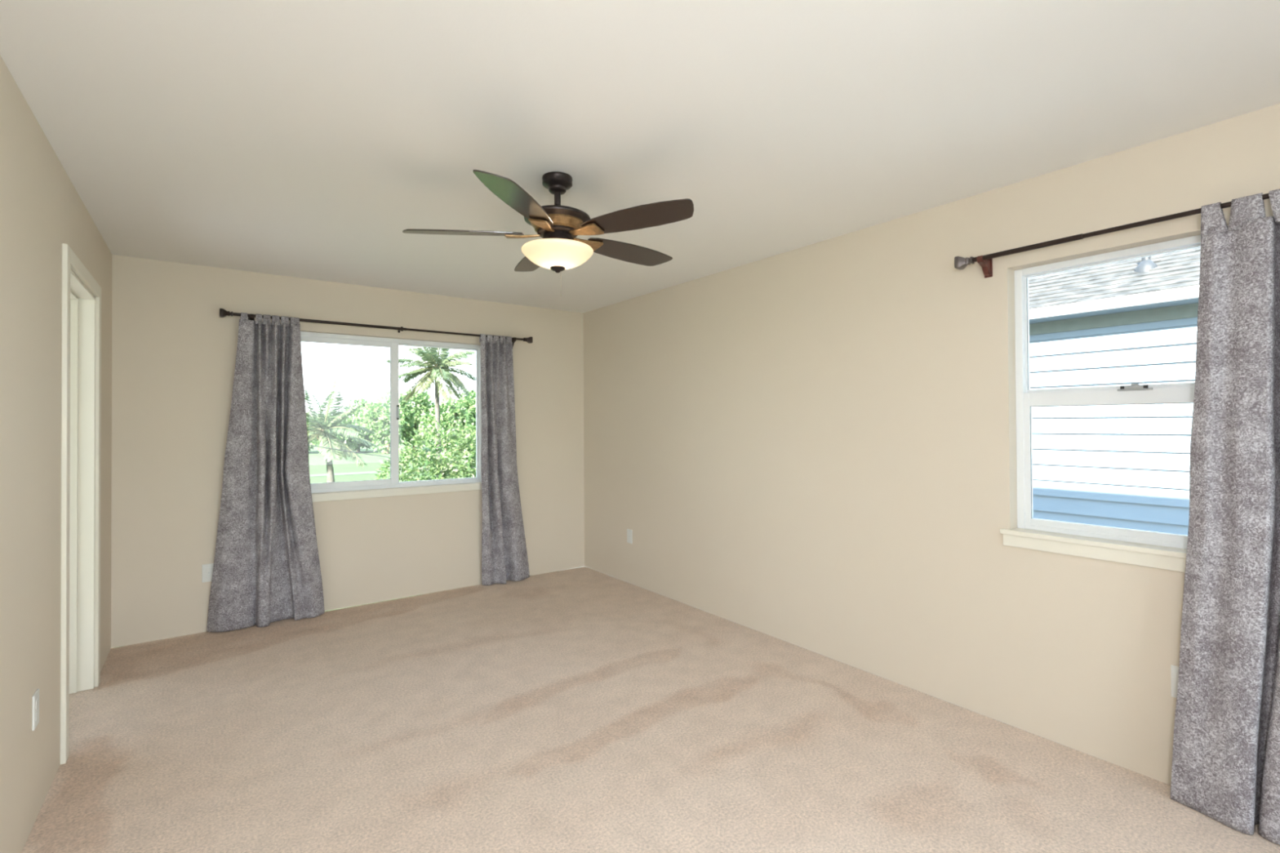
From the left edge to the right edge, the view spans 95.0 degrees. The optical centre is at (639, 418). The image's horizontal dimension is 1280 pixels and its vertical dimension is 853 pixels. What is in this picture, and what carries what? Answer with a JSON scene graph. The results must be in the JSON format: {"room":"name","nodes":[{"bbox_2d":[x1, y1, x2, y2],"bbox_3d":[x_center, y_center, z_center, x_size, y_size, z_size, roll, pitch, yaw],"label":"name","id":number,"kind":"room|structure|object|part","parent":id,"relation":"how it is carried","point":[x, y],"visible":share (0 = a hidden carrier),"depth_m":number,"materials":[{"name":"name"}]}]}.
{"room":"empty bedroom","nodes":[
{"label":"empty bedroom","id":0,"kind":"room"},
{"bbox_2d":[0,55,111,852],"bbox_3d":[-1.663,0.172,1.335,0.130,2.440,5.625,0,-1,-36],"label":"wall","id":1,"kind":"structure","parent":0,"point":[42,210],"depth_m":2.00,"materials":[{"name":"beige paint"}]},
{"bbox_2d":[31,688,39,730],"bbox_3d":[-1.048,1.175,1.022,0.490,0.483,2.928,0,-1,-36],"label":"wall outlet","id":2,"kind":"object","parent":1,"relation":"attached to","point":[35,704],"visible":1,"depth_m":2.01,"materials":[{"name":"white plastic"}]},
{"bbox_2d":[35,709,38,720],"bbox_3d":[-2.088,1.028,2.032,0.002,0.028,0.032,0,-1,-36],"label":"receptacle","id":3,"kind":"object","parent":2,"relation":"attached to","point":[37,710],"depth_m":2.03,"materials":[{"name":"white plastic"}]},
{"bbox_2d":[35,697,38,708],"bbox_3d":[-2.088,0.988,2.032,0.002,0.028,0.032,0,-1,-36],"label":"receptacle","id":4,"kind":"object","parent":2,"relation":"attached to","point":[37,699],"depth_m":2.03,"materials":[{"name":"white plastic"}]},
{"bbox_2d":[59,243,101,764],"bbox_3d":[-2.626,0.351,2.768,0.018,2.120,0.940,0,-1,-36],"label":"trim","id":5,"kind":"structure","parent":1,"relation":"attached to","point":[69,260],"depth_m":2.42,"materials":[{"name":"white"}]},
{"bbox_2d":[69,268,95,693],"bbox_3d":[-2.685,0.383,2.725,0.132,2.055,0.810,0,-1,-36],"label":"door","id":6,"kind":"structure","parent":1,"relation":"in","point":[82,301],"depth_m":3.05,"materials":[{"name":"white"}]},
{"bbox_2d":[111,254,584,648],"bbox_3d":[-1.948,0.205,4.698,3.659,2.440,0.130,0,-1,-36],"label":"wall","id":7,"kind":"structure","parent":0,"point":[174,355],"depth_m":4.17,"materials":[{"name":"beige paint"}]},
{"bbox_2d":[201,563,213,582],"bbox_3d":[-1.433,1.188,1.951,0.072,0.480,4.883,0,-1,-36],"label":"wall outlet","id":8,"kind":"object","parent":7,"relation":"attached to","point":[207,569],"visible":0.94,"depth_m":3.91,"materials":[{"name":"white plastic"}]},
{"bbox_2d":[205,573,211,577],"bbox_3d":[-2.878,1.053,3.914,0.032,0.028,0.002,0,-1,-36],"label":"receptacle","id":9,"kind":"object","parent":8,"relation":"attached to","point":[207,575],"depth_m":3.91,"materials":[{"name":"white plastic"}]},
{"bbox_2d":[205,567,211,572],"bbox_3d":[-2.878,1.013,3.914,0.032,0.028,0.002,0,-1,-36],"label":"receptacle","id":10,"kind":"object","parent":8,"relation":"attached to","point":[207,569],"depth_m":3.91,"materials":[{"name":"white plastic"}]},
{"bbox_2d":[219,308,533,346],"bbox_3d":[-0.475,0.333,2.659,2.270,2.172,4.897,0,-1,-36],"label":"curtain rod","id":11,"kind":"object","parent":7,"relation":"attached to","point":[223,313],"visible":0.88,"depth_m":4.44,"materials":[{"name":"brown metal"}]},
{"bbox_2d":[206,312,324,631],"bbox_3d":[-2.569,0.353,4.057,0.693,2.134,0.108,0,-1,-34],"label":"curtain","id":12,"kind":"object","parent":11,"relation":"hanging from","point":[267,570],"visible":1,"depth_m":4.04,"materials":[{"name":"grey fabric"}]},
{"bbox_3d":[-1.885,-0.699,4.576,2.124,0.021,0.021,0,-1,-36],"label":"rod","id":13,"kind":"part","parent":11,"relation":"part of","materials":[{"name":"brown metal"}]},
{"bbox_2d":[479,333,529,585],"bbox_3d":[-1.160,0.354,5.093,0.466,2.133,0.113,0,-1,-36],"label":"curtain","id":14,"kind":"object","parent":11,"relation":"hanging from","point":[504,547],"visible":1,"depth_m":5.05,"materials":[{"name":"grey fabric"}]},
{"bbox_2d":[300,331,481,502],"bbox_3d":[-1.965,-0.011,4.685,1.570,1.250,0.155,0,-1,-36],"label":"window","id":15,"kind":"structure","parent":7,"relation":"in","point":[337,491],"depth_m":4.68,"materials":[{"name":"white plastic"}]},
{"bbox_3d":[-2.247,-0.039,4.496,0.752,1.134,0.028,0,-1,-36],"label":"sliding sash","id":16,"kind":"part","parent":15,"relation":"part of","materials":[{"name":"clear glass"}]},
{"bbox_3d":[-1.952,0.567,4.666,1.490,0.024,0.099,0,-1,-36],"label":"sill","id":17,"kind":"part","parent":15,"relation":"part of","materials":[{"name":"white"}]},
{"bbox_3d":[-1.702,-0.036,4.936,0.710,1.139,0.026,0,-1,-36],"label":"fixed sash","id":18,"kind":"part","parent":15,"relation":"part of","materials":[{"name":"clear glass"}]},
{"bbox_2d":[0,0,1279,313],"bbox_3d":[-0.287,-1.105,2.445,3.659,0.120,5.755,0,-1,-36],"label":"ceiling","id":19,"kind":"structure","parent":0,"point":[302,139],"depth_m":2.00,"materials":[{"name":"white paint"}]},
{"bbox_2d":[402,169,693,273],"bbox_3d":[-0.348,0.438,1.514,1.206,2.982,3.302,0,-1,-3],"label":"ceiling fan","id":20,"kind":"object","parent":19,"relation":"hanging from","point":[559,250],"visible":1,"depth_m":2.44,"materials":[{"name":"brown wood"}]},
{"bbox_3d":[-0.759,-0.791,2.505,0.514,0.006,0.152,0,11,-5],"label":"blade","id":21,"kind":"part","parent":20,"relation":"part of","materials":[{"name":"brown wood"}]},
{"bbox_3d":[-0.444,-0.796,2.151,0.152,0.006,0.514,12,2,12],"label":"blade","id":22,"kind":"part","parent":20,"relation":"part of","materials":[{"name":"brown wood"}]},
{"bbox_3d":[-0.506,-0.783,2.533,0.147,0.025,0.081,0,-1,-5],"label":"blade arm","id":23,"kind":"part","parent":20,"relation":"part of","materials":[{"name":"brown metal"}]},
{"bbox_3d":[-0.520,-0.789,2.914,0.152,0.006,0.514,-13,5,-23],"label":"blade","id":24,"kind":"part","parent":20,"relation":"part of","materials":[{"name":"brown wood"}]},
{"bbox_3d":[-0.392,-0.785,2.401,0.081,0.025,0.147,0,-1,13],"label":"blade arm","id":25,"kind":"part","parent":20,"relation":"part of","materials":[{"name":"brown metal"}]},
{"bbox_3d":[-0.357,-0.692,2.544,0.309,0.083,0.309,0,-1,-36],"label":"lamp shade","id":26,"kind":"part","parent":20,"relation":"part of","materials":[{"name":"beige glass"}]},
{"bbox_3d":[-0.231,-0.785,2.467,0.147,0.025,0.081,-1,-1,31],"label":"blade arm","id":27,"kind":"part","parent":20,"relation":"part of","materials":[{"name":"brown metal"}]},
{"bbox_3d":[-0.247,-0.784,2.646,0.151,0.025,0.082,0,-1,-36],"label":"blade arm","id":28,"kind":"part","parent":20,"relation":"part of","materials":[{"name":"brown metal"}]},
{"bbox_3d":[-0.057,-0.792,2.813,0.514,0.006,0.152,0,-13,-41],"label":"blade","id":29,"kind":"part","parent":20,"relation":"part of","materials":[{"name":"brown wood"}]},
{"bbox_3d":[-0.009,-0.797,2.342,0.514,0.006,0.152,-1,-13,31],"label":"blade","id":30,"kind":"part","parent":20,"relation":"part of","materials":[{"name":"brown wood"}]},
{"bbox_2d":[21,566,1279,852],"bbox_3d":[-0.821,1.495,2.096,4.666,0.200,5.620,0,-1,-36],"label":"floor","id":31,"kind":"structure","parent":0,"point":[583,709],"depth_m":2.44,"materials":[{"name":"beige carpet"}]},
{"bbox_2d":[583,103,1279,785],"bbox_3d":[1.179,0.176,3.427,0.130,2.440,5.625,0,-1,-36],"label":"wall","id":32,"kind":"structure","parent":0,"point":[812,447],"depth_m":3.06,"materials":[{"name":"beige paint"}]},
{"bbox_2d":[626,528,632,543],"bbox_3d":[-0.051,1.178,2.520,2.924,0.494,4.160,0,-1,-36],"label":"wall outlet","id":33,"kind":"object","parent":32,"relation":"attached to","point":[629,532],"visible":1,"depth_m":5.03,"materials":[{"name":"white plastic"}]},
{"bbox_2d":[1000,235,1200,572],"bbox_3d":[2.045,-0.058,2.249,0.172,1.256,1.167,0,-1,-36],"label":"window","id":34,"kind":"structure","parent":32,"relation":"in","point":[1161,550],"depth_m":2.48,"materials":[{"name":"white plastic"}]},
{"bbox_3d":[2.025,0.509,2.227,0.114,0.023,1.167,0,-1,-36],"label":"sill","id":35,"kind":"part","parent":34,"relation":"part of","materials":[{"name":"white"}]},
{"bbox_3d":[2.067,0.181,2.261,0.026,0.602,1.039,0,-1,-36],"label":"sash","id":36,"kind":"part","parent":34,"relation":"part of","materials":[{"name":"white plastic"}]},
{"bbox_3d":[2.085,-0.376,2.283,0.020,0.572,1.037,0,-1,-36],"label":"sash","id":37,"kind":"part","parent":34,"relation":"part of","materials":[{"name":"clear glass"}]},
{"bbox_2d":[954,193,1269,278],"bbox_3d":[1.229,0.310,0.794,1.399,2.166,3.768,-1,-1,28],"label":"curtain rod","id":38,"kind":"object","parent":32,"relation":"attached to","point":[985,261],"visible":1,"depth_m":2.43,"materials":[{"name":"brown metal"}]},
{"bbox_2d":[1169,189,1279,844],"bbox_3d":[2.104,0.310,1.915,0.137,2.126,0.577,0,-1,-36],"label":"curtain","id":39,"kind":"object","parent":38,"relation":"hanging from","point":[1225,768],"visible":1,"depth_m":1.99,"materials":[{"name":"grey fabric"}]},
{"bbox_2d":[1170,665,1178,697],"bbox_3d":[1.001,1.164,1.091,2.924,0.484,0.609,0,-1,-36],"label":"wall outlet","id":40,"kind":"object","parent":32,"relation":"attached to","point":[1174,669],"visible":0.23,"depth_m":2.19,"materials":[{"name":"white plastic"}]},
{"label":"outside","id":41,"kind":"structure","parent":0,"visible":0},
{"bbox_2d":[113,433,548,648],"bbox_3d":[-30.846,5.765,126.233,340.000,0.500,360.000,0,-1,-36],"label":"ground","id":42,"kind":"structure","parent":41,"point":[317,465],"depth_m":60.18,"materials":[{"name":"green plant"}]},
{"bbox_2d":[306,410,317,451],"bbox_3d":[-52.279,2.165,90.715,6.703,6.894,7.536,0,-1,-36],"label":"tree","id":43,"kind":"object","parent":42,"relation":"on","point":[309,446],"visible":0.02,"depth_m":89.84,"materials":[{"name":"green plant"}]},
{"bbox_2d":[310,413,366,453],"bbox_3d":[-44.128,2.371,85.427,7.497,6.562,7.209,0,-1,-36],"label":"tree","id":44,"kind":"object","parent":42,"relation":"on","point":[351,443],"visible":0.2,"depth_m":85.42,"materials":[{"name":"green plant"}]},
{"bbox_2d":[304,377,378,482],"bbox_3d":[-18.007,1.121,34.084,5.644,6.971,5.675,-1,-1,20],"label":"palm tree","id":45,"kind":"object","parent":42,"relation":"on","point":[322,433],"visible":0.79,"depth_m":33.64,"materials":[{"name":"green plant"}]},
{"bbox_2d":[342,397,378,451],"bbox_3d":[-43.971,1.115,91.855,7.358,8.772,7.332,0,-1,-36],"label":"tree","id":46,"kind":"object","parent":42,"relation":"on","point":[357,412],"visible":0.18,"depth_m":91.32,"materials":[{"name":"green plant"}]},
{"bbox_2d":[357,387,414,453],"bbox_3d":[-36.872,0.454,85.336,8.400,9.788,7.869,0,-1,-36],"label":"tree","id":47,"kind":"object","parent":42,"relation":"on","point":[379,422],"visible":0.77,"depth_m":84.07,"materials":[{"name":"green plant"}]},
{"bbox_2d":[309,466,473,476],"bbox_3d":[-21.984,4.785,55.157,90.000,0.001,7.600,0,-1,-36],"label":"cart path","id":48,"kind":"structure","parent":42,"relation":"on","point":[371,472],"depth_m":50.03,"materials":[{"name":"grey concrete"}]},
{"bbox_2d":[400,387,435,451],"bbox_3d":[-35.684,0.327,93.260,7.785,10.164,6.331,0,-1,-36],"label":"tree","id":49,"kind":"object","parent":42,"relation":"on","point":[422,403],"visible":0.34,"depth_m":92.64,"materials":[{"name":"green plant"}]},
{"bbox_2d":[372,413,475,481],"bbox_3d":[-4.032,2.127,14.515,4.967,4.470,5.037,0,-1,-36],"label":"bush","id":50,"kind":"object","parent":42,"relation":"on","point":[468,455],"visible":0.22,"depth_m":13.65,"materials":[{"name":"green plant"}]},
{"bbox_2d":[386,346,475,479],"bbox_3d":[-14.545,-1.222,41.977,6.684,11.750,6.424,0,-1,-36],"label":"palm tree","id":51,"kind":"object","parent":42,"relation":"on","point":[429,357],"visible":0.87,"depth_m":41.59,"materials":[{"name":"green plant"}]},
{"bbox_2d":[417,398,471,450],"bbox_3d":[-28.730,1.043,85.865,7.836,8.214,7.710,0,-1,-36],"label":"tree","id":52,"kind":"object","parent":42,"relation":"on","point":[449,409],"visible":0.56,"depth_m":84.23,"materials":[{"name":"green plant"}]},
{"bbox_2d":[453,388,475,449],"bbox_3d":[-26.955,0.141,93.477,8.175,10.131,7.579,0,-1,-36],"label":"tree","id":53,"kind":"object","parent":42,"relation":"on","point":[468,402],"visible":0.29,"depth_m":91.97,"materials":[{"name":"green plant"}]},
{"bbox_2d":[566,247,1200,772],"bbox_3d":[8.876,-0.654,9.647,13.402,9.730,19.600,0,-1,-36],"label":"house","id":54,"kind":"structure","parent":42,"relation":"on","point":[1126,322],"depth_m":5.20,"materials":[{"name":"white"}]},
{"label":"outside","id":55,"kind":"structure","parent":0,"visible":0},
{"bbox_2d":[307,444,413,460],"bbox_3d":[-11.448,1.400,26.511,0.044,3.537,19.227,-1,-1,45],"label":"cable","id":56,"kind":"object","parent":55,"point":[308,444],"visible":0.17,"depth_m":25.38,"materials":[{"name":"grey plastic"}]}
]}

